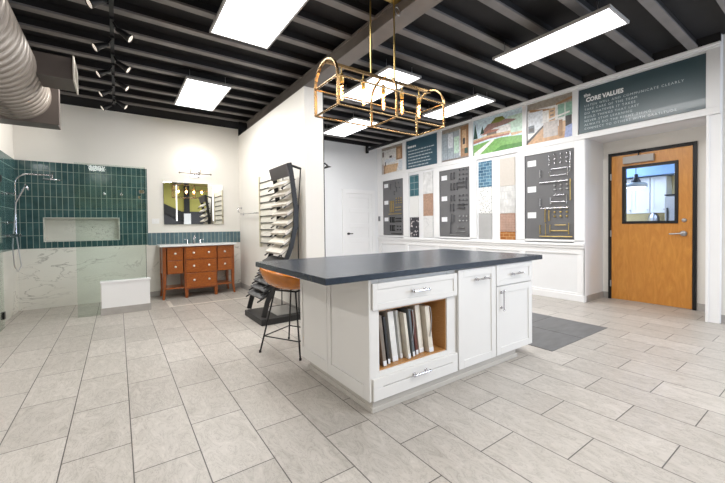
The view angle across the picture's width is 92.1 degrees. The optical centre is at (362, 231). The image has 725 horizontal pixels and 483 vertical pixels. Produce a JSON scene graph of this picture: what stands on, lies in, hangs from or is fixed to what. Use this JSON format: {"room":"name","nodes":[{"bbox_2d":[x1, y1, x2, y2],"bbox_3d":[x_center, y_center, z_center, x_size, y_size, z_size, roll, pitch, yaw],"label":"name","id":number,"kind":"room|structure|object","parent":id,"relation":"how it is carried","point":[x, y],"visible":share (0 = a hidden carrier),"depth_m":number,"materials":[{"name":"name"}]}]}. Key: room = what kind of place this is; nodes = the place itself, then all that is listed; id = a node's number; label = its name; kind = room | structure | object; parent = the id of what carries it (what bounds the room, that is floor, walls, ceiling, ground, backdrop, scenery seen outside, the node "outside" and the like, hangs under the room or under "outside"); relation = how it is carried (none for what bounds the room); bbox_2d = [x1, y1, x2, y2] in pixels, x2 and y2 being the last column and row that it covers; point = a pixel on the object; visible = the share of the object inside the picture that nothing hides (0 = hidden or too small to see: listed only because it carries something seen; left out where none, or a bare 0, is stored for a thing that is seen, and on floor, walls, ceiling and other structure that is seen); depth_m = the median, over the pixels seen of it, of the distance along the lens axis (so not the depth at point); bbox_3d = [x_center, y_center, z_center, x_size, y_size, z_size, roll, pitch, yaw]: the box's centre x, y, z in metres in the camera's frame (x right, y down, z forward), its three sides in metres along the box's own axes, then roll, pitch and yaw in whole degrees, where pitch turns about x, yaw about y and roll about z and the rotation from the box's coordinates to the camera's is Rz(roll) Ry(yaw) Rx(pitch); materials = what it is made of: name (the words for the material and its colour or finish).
{"room":"store","nodes":[
{"label":"store","id":0,"kind":"room"},
{"bbox_2d":[0,123,12,157],"bbox_3d":[-4.807,-0.525,4.533,0.150,3.440,1.550,-1,1,-35],"label":"wall","id":1,"kind":"structure","parent":0,"point":[6,130],"depth_m":4.90,"materials":[{"name":"white paint"}]},
{"bbox_2d":[0,150,16,252],"bbox_3d":[-4.736,-0.403,4.577,0.012,1.339,1.538,-1,1,-35],"label":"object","id":2,"kind":"structure","parent":1,"relation":"attached to","point":[7,166],"depth_m":4.79,"materials":[{"name":"green tile"}]},
{"bbox_2d":[6,173,61,271],"bbox_3d":[-4.633,-0.137,4.958,0.585,1.378,0.340,-1,1,-35],"label":"shower column","id":3,"kind":"structure","parent":1,"relation":"attached to","point":[13,235],"depth_m":4.83,"materials":[{"name":"silver metal"}]},
{"bbox_2d":[0,0,77,129],"bbox_3d":[-2.480,-1.579,1.267,1.890,0.665,6.948,-1,1,-35],"label":"ventilation duct","id":4,"kind":"object","parent":1,"relation":"attached to","point":[31,82],"visible":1,"depth_m":3.45,"materials":[{"name":"metal"}]},
{"bbox_2d":[72,56,77,94],"bbox_3d":[-3.048,-1.654,3.709,0.019,0.255,0.440,-1,1,-35],"label":"vent grille","id":5,"kind":"object","parent":4,"relation":"attached to","point":[74,68],"depth_m":3.64,"materials":[{"name":"paint"}]},
{"bbox_2d":[100,277,150,308],"bbox_3d":[-3.459,0.931,5.119,0.607,0.475,0.164,-1,1,-35],"label":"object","id":6,"kind":"structure","parent":0,"point":[131,291],"depth_m":5.05,"materials":[{"name":"white paint"}]},
{"bbox_2d":[101,301,150,315],"bbox_3d":[-3.454,1.119,5.118,0.607,0.100,0.152,-1,1,-35],"label":"baseboard","id":7,"kind":"structure","parent":6,"relation":"attached to","point":[139,307],"depth_m":5.05,"materials":[{"name":"grey tile"}]},
{"bbox_2d":[12,103,239,232],"bbox_3d":[-4.781,-0.545,5.619,5.440,3.440,0.200,-1,1,-35],"label":"wall","id":8,"kind":"structure","parent":0,"point":[86,136],"depth_m":6.21,"materials":[{"name":"white paint"}]},
{"bbox_2d":[14,160,147,248],"bbox_3d":[-4.494,-0.425,5.692,1.690,1.339,0.012,-1,1,-35],"label":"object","id":9,"kind":"structure","parent":8,"relation":"attached to","point":[79,194],"depth_m":5.64,"materials":[{"name":"green tile"}]},
{"bbox_2d":[43,217,119,241],"bbox_3d":[-4.565,-0.044,5.720,0.970,0.380,0.132,-1,1,-35],"label":"niche","id":10,"kind":"object","parent":8,"relation":"attached to","point":[55,229],"depth_m":5.73,"materials":[{"name":"stone"}]},
{"bbox_2d":[0,242,240,325],"bbox_3d":[-3.387,0.697,5.540,3.284,0.926,1.550,-1,1,-35],"label":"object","id":11,"kind":"structure","parent":8,"relation":"attached to","point":[47,277],"depth_m":5.58,"materials":[{"name":"white stone"}]},
{"bbox_2d":[163,182,223,223],"bbox_3d":[-3.174,-0.531,6.606,1.025,0.770,0.030,-1,1,-35],"label":"wall mirror","id":12,"kind":"object","parent":8,"relation":"attached to","point":[184,203],"visible":1,"depth_m":6.58,"materials":[{"name":"mirror"}]},
{"bbox_2d":[148,231,239,244],"bbox_3d":[-3.143,0.113,6.645,1.595,0.220,0.012,-1,1,-35],"label":"trim","id":13,"kind":"structure","parent":8,"relation":"attached to","point":[234,236],"depth_m":6.58,"materials":[{"name":"green tile"}]},
{"bbox_2d":[150,283,240,296],"bbox_3d":[-3.149,1.093,6.635,1.630,0.090,0.012,-1,1,-35],"label":"baseboard","id":14,"kind":"structure","parent":8,"relation":"attached to","point":[224,286],"depth_m":6.58,"materials":[{"name":"grey tile"}]},
{"bbox_2d":[179,164,211,177],"bbox_3d":[-3.147,-1.140,6.574,0.567,0.217,0.103,-1,1,-35],"label":"sconce","id":15,"kind":"object","parent":8,"relation":"attached to","point":[196,174],"visible":1,"depth_m":6.58,"materials":[{"name":"silver metal"}]},
{"bbox_2d":[238,86,324,306],"bbox_3d":[-1.568,-0.399,6.011,0.275,3.060,3.250,-1,1,-35],"label":"wall partition","id":16,"kind":"structure","parent":0,"point":[291,132],"depth_m":5.02,"materials":[{"name":"white paint"}]},
{"bbox_2d":[258,177,278,246],"bbox_3d":[-1.526,-0.344,5.674,0.045,1.200,0.840,-1,1,-35],"label":"rack","id":17,"kind":"object","parent":16,"relation":"attached to","point":[259,183],"visible":0.55,"depth_m":5.98,"materials":[{"name":"beige paint"}]},
{"bbox_2d":[260,174,275,242],"bbox_3d":[-1.522,-0.378,5.677,0.020,1.116,0.770,-1,1,-35],"label":"board","id":18,"kind":"object","parent":17,"relation":"on","point":[267,211],"depth_m":5.75,"materials":[{"name":"tile"}]},
{"bbox_2d":[247,0,442,128],"bbox_3d":[0.976,-2.117,2.526,0.200,0.160,11.450,-1,1,-35],"label":"ceiling beam","id":19,"kind":"structure","parent":0,"point":[351,50],"depth_m":3.84,"materials":[{"name":"grey paint"}]},
{"bbox_2d":[324,140,378,256],"bbox_3d":[-0.772,-0.649,8.826,4.310,3.440,0.150,-1,1,-35],"label":"wall","id":20,"kind":"structure","parent":0,"point":[353,168],"depth_m":8.89,"materials":[{"name":"white paint"}]},
{"bbox_2d":[342,189,375,255],"bbox_3d":[-0.071,-0.023,9.172,1.030,2.160,0.097,-1,1,-35],"label":"door","id":21,"kind":"structure","parent":20,"relation":"in","point":[358,206],"depth_m":9.17,"materials":[{"name":"white paint"}]},
{"bbox_2d":[0,287,724,482],"bbox_3d":[1.696,1.187,3.460,13.700,0.104,12.300,-1,1,-35],"label":"floor","id":22,"kind":"structure","parent":0,"point":[163,393],"depth_m":2.36,"materials":[{"name":"tile"}]},
{"bbox_2d":[157,242,235,299],"bbox_3d":[-3.015,0.677,6.399,1.250,0.928,0.542,-1,1,-35],"label":"bathroom vanity","id":23,"kind":"object","parent":22,"relation":"on","point":[197,264],"visible":1,"depth_m":6.20,"materials":[{"name":"brown wood"}]},
{"bbox_2d":[157,242,235,246],"bbox_3d":[-3.022,0.228,6.394,1.250,0.030,0.536,-1,1,-35],"label":"countertop","id":24,"kind":"structure","parent":23,"relation":"on","point":[214,243],"depth_m":6.21,"materials":[{"name":"white stone"}]},
{"bbox_2d":[245,162,300,325],"bbox_3d":[-1.198,0.122,4.712,0.600,2.056,0.690,-1,1,-35],"label":"tower","id":25,"kind":"object","parent":22,"relation":"on","point":[279,313],"visible":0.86,"depth_m":4.58,"materials":[{"name":"black plastic"}]},
{"bbox_2d":[265,244,288,257],"bbox_3d":[-1.158,0.251,4.766,0.208,0.166,0.540,-1,1,-35],"label":"board","id":26,"kind":"object","parent":25,"relation":"attached to","point":[274,249],"visible":0.83,"depth_m":4.69,"materials":[{"name":"stone"}]},
{"bbox_2d":[267,235,290,247],"bbox_3d":[-1.123,0.122,4.789,0.208,0.166,0.540,-1,1,-35],"label":"board","id":27,"kind":"object","parent":25,"relation":"attached to","point":[278,239],"visible":0.83,"depth_m":4.72,"materials":[{"name":"white plastic"}]},
{"bbox_2d":[268,305,295,315],"bbox_3d":[-1.100,1.069,4.796,0.340,0.007,0.500,-1,1,-35],"label":"tray","id":28,"kind":"object","parent":25,"relation":"on","point":[281,310],"depth_m":4.74,"materials":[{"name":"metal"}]},
{"bbox_2d":[259,268,301,360],"bbox_3d":[-0.707,0.747,3.479,0.598,0.838,0.599,0,1,28],"label":"bar stool","id":29,"kind":"object","parent":22,"relation":"on","point":[280,281],"visible":0.53,"depth_m":3.26,"materials":[{"name":"wood"}]},
{"bbox_2d":[300,279,327,372],"bbox_3d":[0.368,0.673,3.420,1.900,0.793,0.473,-1,1,-35],"label":"base cabinet","id":30,"kind":"object","parent":22,"relation":"on","point":[313,296],"visible":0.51,"depth_m":2.87,"materials":[{"name":"white paint"}]},
{"bbox_2d":[255,249,541,285],"bbox_3d":[0.404,0.259,3.191,2.377,0.042,1.243,-1,1,-35],"label":"countertop","id":31,"kind":"structure","parent":30,"relation":"on","point":[333,270],"depth_m":2.77,"materials":[{"name":"grey stone"}]},
{"bbox_2d":[327,270,457,402],"bbox_3d":[0.244,0.688,2.672,0.839,0.793,0.606,-1,1,-35],"label":"base cabinet","id":32,"kind":"object","parent":22,"relation":"on","point":[353,308],"visible":0.82,"depth_m":2.44,"materials":[{"name":"white paint"}]},
{"bbox_2d":[379,315,386,365],"bbox_3d":[0.031,0.729,2.489,0.074,0.350,0.362,-1,1,-35],"label":"board","id":33,"kind":"object","parent":32,"relation":"in","point":[382,355],"visible":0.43,"depth_m":2.35,"materials":[{"name":"beige stone"}]},
{"bbox_2d":[381,316,389,363],"bbox_3d":[0.061,0.738,2.525,0.064,0.330,0.362,-1,1,-35],"label":"board","id":34,"kind":"object","parent":32,"relation":"in","point":[382,317],"visible":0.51,"depth_m":2.38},
{"bbox_2d":[379,310,397,361],"bbox_3d":[0.097,0.724,2.589,0.094,0.355,0.402,-1,1,-35],"label":"board","id":35,"kind":"object","parent":32,"relation":"in","point":[388,314],"visible":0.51,"depth_m":2.43,"materials":[{"name":"white"}]},
{"bbox_2d":[390,309,402,358],"bbox_3d":[0.151,0.725,2.629,0.066,0.350,0.382,-1,1,-35],"label":"board","id":36,"kind":"object","parent":32,"relation":"in","point":[395,312],"visible":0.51,"depth_m":2.48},
{"bbox_2d":[398,311,410,358],"bbox_3d":[0.213,0.735,2.617,0.068,0.330,0.362,-1,1,-35],"label":"board","id":37,"kind":"object","parent":32,"relation":"in","point":[401,316],"visible":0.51,"depth_m":2.48,"materials":[{"name":"beige"}]},
{"bbox_2d":[395,307,414,355],"bbox_3d":[0.247,0.717,2.662,0.066,0.363,0.390,-1,1,-35],"label":"board","id":38,"kind":"object","parent":32,"relation":"in","point":[406,310],"visible":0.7,"depth_m":2.51,"materials":[{"name":"grey stone"}]},
{"bbox_2d":[405,304,423,352],"bbox_3d":[0.301,0.716,2.759,0.090,0.360,0.422,-1,1,-35],"label":"board","id":39,"kind":"object","parent":32,"relation":"in","point":[415,308],"visible":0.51,"depth_m":2.59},
{"bbox_2d":[418,303,433,351],"bbox_3d":[0.389,0.714,2.747,0.090,0.363,0.390,-1,1,-35],"label":"board","id":40,"kind":"object","parent":32,"relation":"in","point":[426,324],"visible":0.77,"depth_m":2.60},
{"bbox_2d":[308,349,516,413],"bbox_3d":[0.479,1.117,3.115,1.665,0.085,0.927,-1,1,-35],"label":"plinth","id":41,"kind":"object","parent":22,"relation":"on","point":[373,407],"visible":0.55,"depth_m":2.60,"materials":[{"name":"paint"}]},
{"bbox_2d":[455,265,495,369],"bbox_3d":[0.790,0.675,3.054,0.491,0.793,0.606,-1,1,-35],"label":"base cabinet","id":42,"kind":"object","parent":22,"relation":"on","point":[475,299],"visible":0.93,"depth_m":2.83,"materials":[{"name":"white paint"}]},
{"bbox_2d":[494,261,531,355],"bbox_3d":[1.230,0.664,3.362,0.578,0.793,0.606,-1,1,-35],"label":"base cabinet","id":43,"kind":"object","parent":22,"relation":"on","point":[513,280],"visible":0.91,"depth_m":3.14,"materials":[{"name":"white paint"}]},
{"bbox_2d":[664,194,674,220],"bbox_3d":[6.416,0.137,6.917,0.762,1.770,0.520,-1,1,-35],"label":"fridge","id":44,"kind":"object","parent":22,"relation":"on","point":[669,198],"visible":0.21,"depth_m":6.86,"materials":[{"name":"metal"}]},
{"bbox_2d":[11,0,724,140],"bbox_3d":[0.333,-2.317,2.409,10.400,0.100,12.200,-1,1,-35],"label":"ceiling","id":45,"kind":"structure","parent":0,"point":[701,18],"depth_m":4.14,"materials":[{"name":"black paint"}]},
{"bbox_2d":[174,69,231,110],"bbox_3d":[-2.404,-2.101,5.206,0.580,0.170,1.200,-1,1,-35],"label":"light panel","id":46,"kind":"object","parent":45,"relation":"hanging from","point":[196,93],"visible":1,"depth_m":5.09,"materials":[{"name":"white"}]},
{"bbox_2d":[60,89,386,143],"bbox_3d":[-3.141,-2.251,6.548,9.260,0.100,0.090,-1,1,-35],"label":"ceiling beam","id":47,"kind":"structure","parent":45,"relation":"attached to","point":[81,93],"depth_m":6.31,"materials":[{"name":"metal"}]},
{"bbox_2d":[31,49,420,132],"bbox_3d":[-2.405,-2.241,5.498,9.260,0.100,0.090,-1,1,-35],"label":"ceiling beam","id":48,"kind":"structure","parent":45,"relation":"attached to","point":[80,63],"depth_m":5.17,"materials":[{"name":"metal"}]},
{"bbox_2d":[324,111,378,136],"bbox_3d":[-0.274,-2.157,6.992,0.560,0.170,1.240,-1,1,-35],"label":"light panel","id":49,"kind":"object","parent":48,"relation":"hanging from","point":[342,129],"visible":0.8,"depth_m":6.94,"materials":[{"name":"white"}]},
{"bbox_2d":[325,119,375,136],"bbox_3d":[-0.273,-2.081,6.994,0.524,0.012,1.204,-1,1,-35],"label":"diffuser","id":50,"kind":"object","parent":49,"relation":"attached to","point":[342,129],"depth_m":6.99,"materials":[{"name":"white"}]},
{"bbox_2d":[23,33,433,128],"bbox_3d":[-2.159,-2.237,5.148,9.260,0.100,0.090,-1,1,-35],"label":"ceiling beam","id":51,"kind":"structure","parent":45,"relation":"attached to","point":[36,41],"depth_m":4.75,"materials":[{"name":"metal"}]},
{"bbox_2d":[14,14,449,123],"bbox_3d":[-1.914,-2.234,4.798,9.260,0.100,0.090,-1,1,-35],"label":"ceiling beam","id":52,"kind":"structure","parent":45,"relation":"attached to","point":[27,23],"depth_m":4.41,"materials":[{"name":"metal"}]},
{"bbox_2d":[8,0,466,118],"bbox_3d":[-1.668,-2.231,4.448,9.260,0.100,0.090,-1,1,-35],"label":"ceiling beam","id":53,"kind":"structure","parent":45,"relation":"attached to","point":[34,6],"depth_m":4.05,"materials":[{"name":"grey paint"}]},
{"bbox_2d":[78,80,396,140],"bbox_3d":[-2.895,-2.248,6.198,9.260,0.100,0.090,-1,1,-35],"label":"ceiling beam","id":54,"kind":"structure","parent":45,"relation":"attached to","point":[83,85],"depth_m":5.85,"materials":[{"name":"metal"}]},
{"bbox_2d":[78,70,406,136],"bbox_3d":[-2.650,-2.244,5.848,9.260,0.100,0.090,-1,1,-35],"label":"ceiling beam","id":55,"kind":"structure","parent":45,"relation":"attached to","point":[82,75],"depth_m":5.50,"materials":[{"name":"grey paint"}]},
{"bbox_2d":[209,0,308,48],"bbox_3d":[-0.939,-2.081,3.168,0.600,0.170,1.220,-1,1,-35],"label":"light panel","id":56,"kind":"object","parent":45,"relation":"hanging from","point":[259,23],"visible":1,"depth_m":3.29,"materials":[{"name":"white"}]},
{"bbox_2d":[68,0,485,114],"bbox_3d":[-1.423,-2.227,4.098,9.260,0.100,0.090,-1,1,-35],"label":"ceiling beam","id":57,"kind":"structure","parent":45,"relation":"attached to","point":[120,7],"depth_m":3.88,"materials":[{"name":"grey paint"}]},
{"bbox_2d":[152,0,505,108],"bbox_3d":[-1.178,-2.224,3.748,9.260,0.100,0.090,-1,1,-35],"label":"ceiling beam","id":58,"kind":"structure","parent":45,"relation":"attached to","point":[197,7],"depth_m":4.17,"materials":[{"name":"metal"}]},
{"bbox_2d":[85,0,133,110],"bbox_3d":[-2.412,-2.038,3.358,0.362,0.329,5.900,-1,1,-35],"label":"track light","id":59,"kind":"object","parent":58,"relation":"attached to","point":[91,4],"visible":1,"depth_m":3.96,"materials":[{"name":"black plastic"}]},
{"bbox_2d":[341,59,421,103],"bbox_3d":[0.209,-2.127,4.962,0.560,0.170,1.200,-1,1,-35],"label":"light panel","id":60,"kind":"object","parent":45,"relation":"hanging from","point":[401,75],"visible":0.8,"depth_m":4.84,"materials":[{"name":"white"}]},
{"bbox_2d":[60,32,721,146],"bbox_3d":[-0.587,-2.110,4.795,7.125,0.378,6.640,-1,1,-35],"label":"ceiling beam","id":61,"kind":"structure","parent":45,"relation":"attached to","point":[64,99],"depth_m":5.91,"materials":[{"name":"metal"}]},
{"bbox_2d":[366,115,471,152],"bbox_3d":[1.067,-2.169,7.902,0.060,0.190,3.350,-1,1,-35],"label":"rail","id":62,"kind":"object","parent":61,"relation":"attached to","point":[469,117],"visible":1,"depth_m":7.63,"materials":[{"name":"metal"}]},
{"bbox_2d":[292,10,528,101],"bbox_3d":[-0.932,-2.220,3.398,9.260,0.100,0.090,-1,1,-35],"label":"ceiling beam","id":63,"kind":"structure","parent":45,"relation":"attached to","point":[303,17],"depth_m":4.47,"materials":[{"name":"grey paint"}]},
{"bbox_2d":[316,0,553,93],"bbox_3d":[-0.687,-2.217,3.048,9.260,0.100,0.090,-1,1,-35],"label":"ceiling beam","id":64,"kind":"structure","parent":45,"relation":"attached to","point":[353,7],"depth_m":4.21,"materials":[{"name":"metal"}]},
{"bbox_2d":[422,87,495,119],"bbox_3d":[1.585,-2.159,5.890,0.460,0.170,1.180,-1,1,-35],"label":"light panel","id":65,"kind":"object","parent":45,"relation":"hanging from","point":[477,100],"visible":0.86,"depth_m":5.77,"materials":[{"name":"white"}]},
{"bbox_2d":[424,96,492,119],"bbox_3d":[1.586,-2.083,5.891,0.424,0.012,1.144,-1,1,-35],"label":"diffuser","id":66,"kind":"object","parent":65,"relation":"attached to","point":[471,102],"depth_m":5.78,"materials":[{"name":"white"}]},
{"bbox_2d":[425,4,582,84],"bbox_3d":[-0.442,-2.214,2.698,9.260,0.100,0.090,-1,1,-35],"label":"ceiling beam","id":67,"kind":"structure","parent":45,"relation":"attached to","point":[439,12],"depth_m":3.98,"materials":[{"name":"metal"}]},
{"bbox_2d":[314,0,444,135],"bbox_3d":[0.183,-1.574,3.133,1.195,1.188,0.382,-1,1,-35],"label":"chandelier","id":68,"kind":"object","parent":67,"relation":"hanging from","point":[339,77],"visible":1,"depth_m":3.06,"materials":[{"name":"gold metal"}]},
{"bbox_2d":[492,0,629,68],"bbox_3d":[2.076,-2.127,3.779,0.460,0.170,1.210,-1,1,-35],"label":"light panel","id":69,"kind":"object","parent":67,"relation":"hanging from","point":[605,19],"visible":1,"depth_m":3.66,"materials":[{"name":"white"}]},
{"bbox_2d":[478,0,615,74],"bbox_3d":[-0.196,-2.210,2.348,9.260,0.100,0.090,-1,1,-35],"label":"ceiling beam","id":70,"kind":"structure","parent":45,"relation":"attached to","point":[507,8],"depth_m":3.79,"materials":[{"name":"grey paint"}]},
{"bbox_2d":[558,0,653,63],"bbox_3d":[0.049,-2.207,1.998,9.260,0.100,0.090,-1,1,-35],"label":"ceiling beam","id":71,"kind":"structure","parent":45,"relation":"attached to","point":[581,8],"depth_m":4.02,"materials":[{"name":"metal"}]},
{"bbox_2d":[637,0,697,49],"bbox_3d":[0.295,-2.203,1.647,9.260,0.100,0.090,-1,1,-35],"label":"ceiling beam","id":72,"kind":"structure","parent":45,"relation":"attached to","point":[657,8],"depth_m":3.73,"materials":[{"name":"metal"}]},
{"bbox_2d":[379,34,722,294],"bbox_3d":[2.673,-0.658,7.095,0.795,3.440,6.640,-1,1,-35],"label":"wall","id":73,"kind":"structure","parent":0,"point":[555,271],"depth_m":5.66,"materials":[{"name":"white paint"}]},
{"bbox_2d":[382,143,401,174],"bbox_3d":[0.769,-1.880,9.060,0.015,0.693,0.841,-1,1,-35],"label":"print","id":74,"kind":"object","parent":73,"relation":"attached to","point":[391,156],"visible":1,"depth_m":9.04,"materials":[{"name":"multicoloured paper"}]},
{"bbox_2d":[383,178,402,235],"bbox_3d":[0.779,-0.632,9.055,0.055,1.442,0.800,-1,1,-35],"label":"board","id":75,"kind":"object","parent":73,"relation":"attached to","point":[392,189],"visible":1,"depth_m":9.04,"materials":[{"name":"grey metal"}]},
{"bbox_2d":[410,217,418,236],"bbox_3d":[1.254,-0.113,8.425,0.020,0.481,0.295,-1,1,-35],"label":"sample","id":76,"kind":"object","parent":73,"relation":"attached to","point":[414,221],"visible":1,"depth_m":8.41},
{"bbox_2d":[410,196,418,216],"bbox_3d":[1.248,-0.608,8.416,0.020,0.501,0.295,-1,1,-35],"label":"sample","id":77,"kind":"object","parent":73,"relation":"attached to","point":[414,201],"visible":1,"depth_m":8.39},
{"bbox_2d":[410,174,418,196],"bbox_3d":[1.242,-1.116,8.407,0.020,0.509,0.295,-1,1,-35],"label":"sample","id":78,"kind":"object","parent":73,"relation":"attached to","point":[414,179],"visible":1,"depth_m":8.38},
{"bbox_2d":[406,133,436,168],"bbox_3d":[1.381,-1.871,8.188,0.015,0.693,1.024,-1,1,-35],"label":"board","id":79,"kind":"object","parent":73,"relation":"attached to","point":[422,151],"visible":1,"depth_m":8.17,"materials":[{"name":"teal"}]},
{"bbox_2d":[423,216,432,236],"bbox_3d":[1.518,-0.124,8.048,0.020,0.491,0.296,-1,1,-35],"label":"sample","id":80,"kind":"object","parent":73,"relation":"attached to","point":[427,220],"visible":1,"depth_m":8.03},
{"bbox_2d":[423,193,432,215],"bbox_3d":[1.512,-0.626,8.039,0.020,0.506,0.296,-1,1,-35],"label":"sample","id":81,"kind":"object","parent":73,"relation":"attached to","point":[427,198],"visible":1,"depth_m":8.02,"materials":[{"name":"tile"}]},
{"bbox_2d":[423,171,432,193],"bbox_3d":[1.506,-1.134,8.030,0.020,0.501,0.296,-1,1,-35],"label":"sample","id":82,"kind":"object","parent":73,"relation":"attached to","point":[427,176],"visible":1,"depth_m":8.02,"materials":[{"name":"tile"}]},
{"bbox_2d":[439,166,469,236],"bbox_3d":[1.933,-0.616,7.409,0.054,1.442,0.806,-1,1,-35],"label":"board","id":83,"kind":"object","parent":73,"relation":"attached to","point":[454,183],"visible":1,"depth_m":7.39,"materials":[{"name":"grey metal"}]},
{"bbox_2d":[442,123,468,161],"bbox_3d":[1.956,-1.863,7.367,0.015,0.693,0.719,-1,1,-35],"label":"print","id":84,"kind":"object","parent":73,"relation":"attached to","point":[455,141],"visible":1,"depth_m":7.35,"materials":[{"name":"multicoloured paper"}]},
{"bbox_2d":[377,139,584,248],"bbox_3d":[1.903,-0.600,7.450,0.060,1.670,5.175,-1,1,-35],"label":"trim","id":85,"kind":"structure","parent":73,"relation":"attached to","point":[579,145],"depth_m":6.24,"materials":[{"name":"white paint"}]},
{"bbox_2d":[378,240,584,302],"bbox_3d":[1.930,0.649,7.481,0.030,0.830,5.175,-1,1,-35],"label":"trim","id":86,"kind":"structure","parent":73,"relation":"attached to","point":[579,296],"depth_m":5.89,"materials":[{"name":"white paint"}]},
{"bbox_2d":[478,160,491,187],"bbox_3d":[2.380,-1.121,6.784,0.020,0.501,0.291,-1,1,-35],"label":"sample","id":87,"kind":"object","parent":73,"relation":"attached to","point":[485,167],"visible":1,"depth_m":6.77,"materials":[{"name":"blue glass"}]},
{"bbox_2d":[479,213,491,238],"bbox_3d":[2.392,-0.107,6.802,0.020,0.501,0.291,-1,1,-35],"label":"sample","id":88,"kind":"object","parent":73,"relation":"attached to","point":[485,220],"visible":1,"depth_m":6.79,"materials":[{"name":"tile"}]},
{"bbox_2d":[479,187,491,213],"bbox_3d":[2.386,-0.614,6.793,0.020,0.506,0.291,-1,1,-35],"label":"sample","id":89,"kind":"object","parent":73,"relation":"attached to","point":[485,194],"visible":1,"depth_m":6.78,"materials":[{"name":"white tile"}]},
{"bbox_2d":[473,107,521,155],"bbox_3d":[2.519,-1.855,6.563,0.016,0.693,1.032,-1,1,-35],"label":"print","id":90,"kind":"object","parent":73,"relation":"attached to","point":[502,131],"visible":1,"depth_m":6.52,"materials":[{"name":"paper"}]},
{"bbox_2d":[500,185,514,212],"bbox_3d":[2.659,-0.595,6.404,0.020,0.496,0.301,-1,1,-35],"label":"sample","id":91,"kind":"object","parent":73,"relation":"attached to","point":[507,193],"visible":1,"depth_m":6.39,"materials":[{"name":"white tile"}]},
{"bbox_2d":[500,156,514,186],"bbox_3d":[2.653,-1.103,6.395,0.020,0.511,0.301,-1,1,-35],"label":"sample","id":92,"kind":"object","parent":73,"relation":"attached to","point":[507,165],"visible":1,"depth_m":6.38,"materials":[{"name":"beige tile"}]},
{"bbox_2d":[500,213,515,230],"bbox_3d":[2.663,-0.178,6.412,0.020,0.331,0.301,-1,1,-35],"label":"sample","id":93,"kind":"object","parent":73,"relation":"attached to","point":[507,220],"visible":1,"depth_m":6.40,"materials":[{"name":"tile"}]},
{"bbox_2d":[376,41,720,178],"bbox_3d":[2.307,-1.848,6.826,0.065,0.838,6.640,-1,1,-35],"label":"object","id":94,"kind":"structure","parent":73,"relation":"attached to","point":[713,50],"depth_m":5.33,"materials":[{"name":"white paint"}]},
{"bbox_2d":[525,148,573,239],"bbox_3d":[3.071,-0.600,5.788,0.051,1.442,0.806,-1,1,-35],"label":"board","id":95,"kind":"object","parent":73,"relation":"attached to","point":[549,176],"visible":1,"depth_m":5.76,"materials":[{"name":"silver metal"}]},
{"bbox_2d":[527,92,571,144],"bbox_3d":[3.077,-1.848,5.766,0.018,0.693,0.732,-1,1,-35],"label":"print","id":96,"kind":"object","parent":73,"relation":"attached to","point":[549,119],"visible":1,"depth_m":5.74,"materials":[{"name":"multicoloured paper"}]},
{"bbox_2d":[583,139,587,302],"bbox_3d":[3.430,-0.166,5.373,0.080,2.500,0.026,-1,1,-35],"label":"trim","id":97,"kind":"structure","parent":73,"relation":"attached to","point":[586,141],"depth_m":5.36,"materials":[{"name":"white paint"}]},
{"bbox_2d":[579,53,705,133],"bbox_3d":[3.750,-1.837,4.809,0.015,0.661,1.419,-1,1,-35],"label":"board","id":98,"kind":"object","parent":73,"relation":"attached to","point":[678,87],"visible":1,"depth_m":4.70,"materials":[{"name":"teal"}]},
{"bbox_2d":[705,34,722,323],"bbox_3d":[4.226,-0.614,4.200,0.085,3.420,0.127,-1,1,-35],"label":"trim","id":99,"kind":"structure","parent":73,"relation":"attached to","point":[714,123],"depth_m":4.19,"materials":[{"name":"white paint"}]},
{"bbox_2d":[627,176,674,220],"bbox_3d":[5.428,-0.410,6.549,3.080,2.900,5.700,-1,1,-35],"label":"wall","id":100,"kind":"structure","parent":0,"point":[630,217],"depth_m":7.77,"materials":[{"name":"beige paint"}]},
{"bbox_2d":[627,164,674,178],"bbox_3d":[6.357,-1.532,7.189,0.520,0.700,5.500,-1,1,-35],"label":"wall","id":101,"kind":"structure","parent":0,"point":[661,170],"depth_m":7.28,"materials":[{"name":"blue paint"}]},
{"bbox_2d":[627,177,650,213],"bbox_3d":[6.047,-0.789,7.758,0.385,0.760,0.625,-1,1,-35],"label":"upper cabinet","id":102,"kind":"object","parent":101,"relation":"attached to","point":[638,201],"visible":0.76,"depth_m":7.56,"materials":[{"name":"white paint"}]},
{"bbox_2d":[650,176,671,212],"bbox_3d":[6.308,-0.785,7.385,0.385,0.760,0.265,-1,1,-35],"label":"upper cabinet","id":103,"kind":"object","parent":101,"relation":"attached to","point":[660,185],"visible":0.91,"depth_m":7.29,"materials":[{"name":"white paint"}]},
{"bbox_2d":[603,125,705,303],"bbox_3d":[4.396,-0.184,5.214,0.150,2.520,1.355,-1,1,-35],"label":"wall","id":104,"kind":"structure","parent":0,"point":[698,134],"depth_m":4.90,"materials":[{"name":"white paint"}]},
{"bbox_2d":[608,141,697,310],"bbox_3d":[4.291,-0.086,5.227,0.253,2.325,1.053,-1,1,-35],"label":"door","id":105,"kind":"structure","parent":104,"relation":"in","point":[652,262],"depth_m":5.15,"materials":[{"name":"brown wood"}]},
{"bbox_2d":[721,34,724,314],"bbox_3d":[6.082,-0.611,2.279,0.740,3.440,5.160,-1,1,-35],"label":"wall","id":106,"kind":"structure","parent":0,"point":[723,130],"depth_m":4.17,"materials":[{"name":"white paint"}]},
{"bbox_2d":[587,291,724,323],"bbox_3d":[5.608,1.054,2.857,0.620,0.100,6.625,-1,1,-35],"label":"baseboard","id":107,"kind":"structure","parent":106,"relation":"attached to","point":[699,307],"depth_m":5.43,"materials":[{"name":"wood"}]},
{"bbox_3d":[5.411,-1.910,6.522,3.080,0.100,5.700,-1,1,-35],"label":"ceiling","id":108,"kind":"structure","parent":0,"visible":0},
{"bbox_2d":[627,174,647,189],"bbox_3d":[5.010,-1.310,6.400,0.344,1.085,0.344,-1,1,-35],"label":"pendant lamp","id":109,"kind":"object","parent":108,"relation":"hanging from","point":[636,184],"visible":0.93,"depth_m":6.33,"materials":[{"name":"black plastic"}]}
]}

